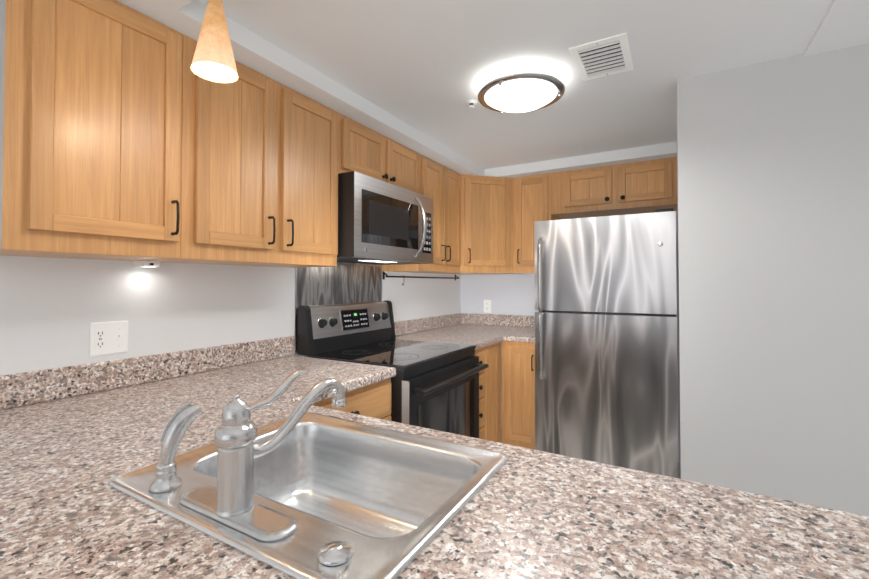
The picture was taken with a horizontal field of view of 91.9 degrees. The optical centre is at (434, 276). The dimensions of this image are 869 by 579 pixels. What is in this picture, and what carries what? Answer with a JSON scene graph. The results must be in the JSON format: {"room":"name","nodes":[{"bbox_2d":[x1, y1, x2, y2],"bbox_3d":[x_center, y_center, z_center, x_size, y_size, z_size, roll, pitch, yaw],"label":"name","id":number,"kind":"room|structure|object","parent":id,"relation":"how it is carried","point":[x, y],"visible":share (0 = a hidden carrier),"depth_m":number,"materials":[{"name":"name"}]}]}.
{"room":"kitchen","nodes":[
{"label":"kitchen","id":0,"kind":"room"},
{"bbox_2d":[0,255,460,408],"bbox_3d":[-1.398,0.155,1.180,0.120,2.306,6.620,-1,-1,30],"label":"wall","id":1,"kind":"structure","parent":0,"point":[51,309],"depth_m":1.61,"materials":[{"name":"white paint"}]},
{"bbox_2d":[0,0,195,263],"bbox_3d":[-1.077,-0.442,1.304,0.320,0.761,0.445,-1,-1,30],"label":"upper cabinet","id":2,"kind":"object","parent":1,"relation":"attached to","point":[127,133],"depth_m":1.20,"materials":[{"name":"brown wood"}]},
{"bbox_2d":[133,261,159,267],"bbox_3d":[-1.063,-0.045,1.554,0.071,0.022,0.060,-1,-1,30],"label":"under-cabinet light","id":3,"kind":"object","parent":2,"relation":"attached to","point":[151,264],"visible":1,"depth_m":1.53,"materials":[{"name":"white plastic"}]},
{"bbox_2d":[89,320,127,356],"bbox_3d":[-1.144,0.218,1.483,0.015,0.116,0.116,-1,-1,30],"label":"electrical outlet plate","id":4,"kind":"object","parent":1,"relation":"attached to","point":[108,338],"depth_m":1.48,"materials":[{"name":"white plastic"}]},
{"bbox_2d":[196,41,343,267],"bbox_3d":[-0.782,-0.434,1.816,0.320,0.761,0.737,-1,-1,30],"label":"upper cabinet","id":5,"kind":"object","parent":1,"relation":"attached to","point":[270,156],"depth_m":1.68,"materials":[{"name":"brown wood"}]},
{"bbox_2d":[295,262,381,352],"bbox_3d":[-0.544,0.162,2.534,0.006,0.490,0.751,-1,-1,30],"label":"backsplash panel","id":6,"kind":"object","parent":1,"relation":"attached to","point":[343,283],"visible":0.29,"depth_m":2.49,"materials":[{"name":"metal"}]},
{"bbox_2d":[344,116,395,184],"bbox_3d":[-0.489,-0.655,2.329,0.320,0.301,0.438,-1,-1,30],"label":"upper cabinet","id":7,"kind":"object","parent":1,"relation":"attached to","point":[368,152],"depth_m":2.26,"materials":[{"name":"brown wood"}]},
{"bbox_2d":[337,171,432,264],"bbox_3d":[-0.338,-0.292,2.423,0.479,0.415,0.757,-1,-1,30],"label":"over-the-range microwave","id":8,"kind":"object","parent":7,"relation":"attached to","point":[380,222],"visible":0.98,"depth_m":2.22,"materials":[{"name":"grey metal"}]},
{"bbox_2d":[396,142,423,194],"bbox_3d":[-0.328,-0.650,2.609,0.320,0.301,0.437,-1,-1,30],"label":"upper cabinet","id":9,"kind":"object","parent":1,"relation":"attached to","point":[409,163],"depth_m":2.61,"materials":[{"name":"brown wood"}]},
{"bbox_2d":[383,272,458,284],"bbox_3d":[-0.063,0.023,3.336,0.042,0.096,1.099,-1,-1,30],"label":"utensil rail","id":10,"kind":"object","parent":1,"relation":"attached to","point":[384,274],"visible":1,"depth_m":3.15,"materials":[{"name":"black metal"}]},
{"bbox_2d":[382,156,467,274],"bbox_3d":[-0.036,-0.412,3.063,0.370,0.761,0.645,-1,-1,30],"label":"upper cabinet","id":11,"kind":"object","parent":1,"relation":"attached to","point":[448,189],"depth_m":3.01,"materials":[{"name":"brown wood"}]},
{"bbox_2d":[468,175,511,274],"bbox_3d":[0.359,-0.404,3.501,0.618,0.761,0.618,-1,-1,30],"label":"upper cabinet","id":12,"kind":"object","parent":1,"relation":"attached to","point":[489,197],"depth_m":3.29,"materials":[{"name":"brown wood"}]},
{"bbox_2d":[116,0,676,177],"bbox_3d":[0.444,-0.847,0.068,4.200,0.140,6.500,-1,-1,30],"label":"soffit","id":13,"kind":"structure","parent":0,"point":[255,52],"depth_m":1.98,"materials":[{"name":"white paint"}]},
{"bbox_2d":[191,0,237,82],"bbox_3d":[-0.566,-0.675,1.086,0.120,0.302,0.120,-1,-1,30],"label":"pendant lamp","id":14,"kind":"object","parent":13,"relation":"hanging from","point":[213,60],"visible":1,"depth_m":1.06,"materials":[{"name":"white"}]},
{"bbox_2d":[200,0,832,169],"bbox_3d":[0.422,-0.965,0.152,4.320,0.100,6.620,-1,-1,30],"label":"ceiling","id":15,"kind":"structure","parent":0,"point":[429,68],"depth_m":1.66,"materials":[{"name":"white paint"}]},
{"bbox_2d":[466,99,476,107],"bbox_3d":[0.186,-0.867,2.121,0.056,0.028,0.056,-1,-1,30],"label":"sprinkler","id":16,"kind":"object","parent":15,"relation":"attached to","point":[471,102],"visible":1,"depth_m":2.11,"materials":[{"name":"white metal"}]},
{"bbox_2d":[477,67,564,113],"bbox_3d":[0.394,-0.830,1.926,0.392,0.108,0.392,-1,-1,30],"label":"ceiling light","id":17,"kind":"object","parent":15,"relation":"attached to","point":[520,89],"visible":1,"depth_m":1.83,"materials":[{"name":"white glass"}]},
{"bbox_2d":[568,32,633,80],"bbox_3d":[0.685,-0.883,1.714,0.207,0.010,0.296,-1,-1,30],"label":"ceiling vent","id":18,"kind":"object","parent":15,"relation":"in","point":[611,55],"visible":1,"depth_m":1.69,"materials":[{"name":"white plastic"}]},
{"bbox_2d":[804,0,868,55],"bbox_3d":[1.776,-0.891,1.192,1.010,0.012,0.535,-1,-1,30],"label":"ceiling panel","id":19,"kind":"object","parent":15,"relation":"attached to","point":[844,23],"visible":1,"depth_m":1.49,"materials":[{"name":"white paint"}]},
{"bbox_2d":[461,211,679,462],"bbox_3d":[1.034,0.196,3.530,1.752,2.306,0.120,-1,-1,30],"label":"wall","id":20,"kind":"structure","parent":0,"point":[509,294],"depth_m":3.70,"materials":[{"name":"grey paint"}]},
{"bbox_2d":[484,300,490,312],"bbox_3d":[0.474,0.268,3.776,0.072,0.116,0.007,-1,-1,30],"label":"electrical outlet plate","id":21,"kind":"object","parent":20,"relation":"attached to","point":[487,303],"depth_m":3.77,"materials":[{"name":"white plastic"}]},
{"bbox_2d":[512,173,555,273],"bbox_3d":[0.795,-0.406,3.393,0.355,0.761,0.370,-1,-1,30],"label":"upper cabinet","id":22,"kind":"object","parent":20,"relation":"attached to","point":[531,195],"depth_m":3.29,"materials":[{"name":"brown wood"}]},
{"bbox_2d":[552,165,619,219],"bbox_3d":[1.157,-0.630,3.217,0.453,0.319,0.320,-1,-1,30],"label":"upper cabinet","id":23,"kind":"object","parent":20,"relation":"attached to","point":[589,192],"depth_m":3.09,"materials":[{"name":"brown wood"}]},
{"bbox_2d":[616,157,676,214],"bbox_3d":[1.517,-0.634,3.010,0.377,0.319,0.320,-1,-1,30],"label":"upper cabinet","id":24,"kind":"object","parent":20,"relation":"attached to","point":[649,186],"depth_m":2.88,"materials":[{"name":"brown wood"}]},
{"bbox_2d":[500,430,679,478],"bbox_3d":[0.422,1.340,0.112,4.320,0.100,6.620,-1,-1,30],"label":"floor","id":25,"kind":"structure","parent":0,"point":[678,463],"depth_m":2.94,"materials":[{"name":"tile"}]},
{"bbox_2d":[313,378,390,420],"bbox_3d":[-0.603,0.882,1.776,0.648,0.874,0.587,-1,-1,30],"label":"base cabinet","id":26,"kind":"object","parent":25,"relation":"on","point":[372,400],"depth_m":1.73,"materials":[{"name":"brown wood"}]},
{"bbox_2d":[200,336,395,372],"bbox_3d":[-0.598,0.373,1.782,0.660,0.142,0.588,-1,-1,30],"label":"countertop","id":27,"kind":"structure","parent":26,"relation":"on","point":[283,346],"depth_m":2.02,"materials":[{"name":"stone"}]},
{"bbox_2d":[0,349,868,578],"bbox_3d":[-0.209,0.354,0.665,2.448,0.142,0.960,-1,-1,30],"label":"countertop","id":28,"kind":"structure","parent":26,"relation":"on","point":[67,511],"depth_m":0.69,"materials":[{"name":"stone"}]},
{"bbox_2d":[149,369,352,565],"bbox_3d":[-0.266,0.273,0.754,0.453,0.218,0.250,-1,-1,30],"label":"faucet","id":29,"kind":"object","parent":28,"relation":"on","point":[228,500],"visible":1,"depth_m":0.67,"materials":[{"name":"silver metal"}]},
{"bbox_2d":[108,412,507,578],"bbox_3d":[-0.228,0.477,0.845,0.627,0.192,0.495,-1,-1,30],"label":"sink","id":30,"kind":"object","parent":28,"relation":"in","point":[385,503],"visible":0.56,"depth_m":0.93,"materials":[{"name":"metal"}]},
{"bbox_2d":[297,300,488,437],"bbox_3d":[-0.195,0.741,2.322,0.762,1.175,0.759,-1,-1,30],"label":"range","id":31,"kind":"object","parent":25,"relation":"on","point":[434,385],"visible":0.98,"depth_m":2.23,"materials":[{"name":"black metal"}]},
{"bbox_2d":[473,344,492,440],"bbox_3d":[0.007,0.900,2.836,0.648,0.874,0.333,-1,-1,30],"label":"base cabinet","id":32,"kind":"object","parent":25,"relation":"on","point":[485,354],"depth_m":2.79,"materials":[{"name":"brown wood"}]},
{"bbox_2d":[493,341,504,443],"bbox_3d":[0.139,0.904,3.066,0.648,0.874,0.312,-1,-1,30],"label":"base cabinet","id":33,"kind":"object","parent":25,"relation":"on","point":[496,347],"depth_m":2.97,"materials":[{"name":"brown wood"}]},
{"bbox_2d":[505,341,534,449],"bbox_3d":[0.774,0.907,3.233,0.330,0.874,0.628,-1,-1,30],"label":"base cabinet","id":34,"kind":"object","parent":25,"relation":"on","point":[517,394],"depth_m":2.98,"materials":[{"name":"brown wood"}]},
{"bbox_2d":[394,313,519,349],"bbox_3d":[0.230,0.398,3.221,0.660,0.142,1.208,-1,-1,30],"label":"countertop","id":35,"kind":"structure","parent":34,"relation":"on","point":[460,329],"depth_m":3.26,"materials":[{"name":"stone"}]},
{"bbox_2d":[504,315,534,342],"bbox_3d":[0.784,0.398,3.225,0.296,0.142,0.648,-1,-1,30],"label":"countertop","id":36,"kind":"structure","parent":34,"relation":"on","point":[519,331],"depth_m":3.42,"materials":[{"name":"stone"}]},
{"bbox_2d":[534,208,677,477],"bbox_3d":[1.152,0.486,2.771,0.775,1.699,0.889,-1,-1,30],"label":"refrigerator","id":37,"kind":"object","parent":25,"relation":"on","point":[605,344],"visible":0.98,"depth_m":2.43,"materials":[{"name":"grey metal"}]},
{"bbox_2d":[677,43,868,515],"bbox_3d":[2.519,0.168,1.900,2.448,2.306,1.465,-1,-1,30],"label":"wall","id":38,"kind":"structure","parent":0,"point":[773,230],"depth_m":1.71,"materials":[{"name":"grey paint"}]}
]}

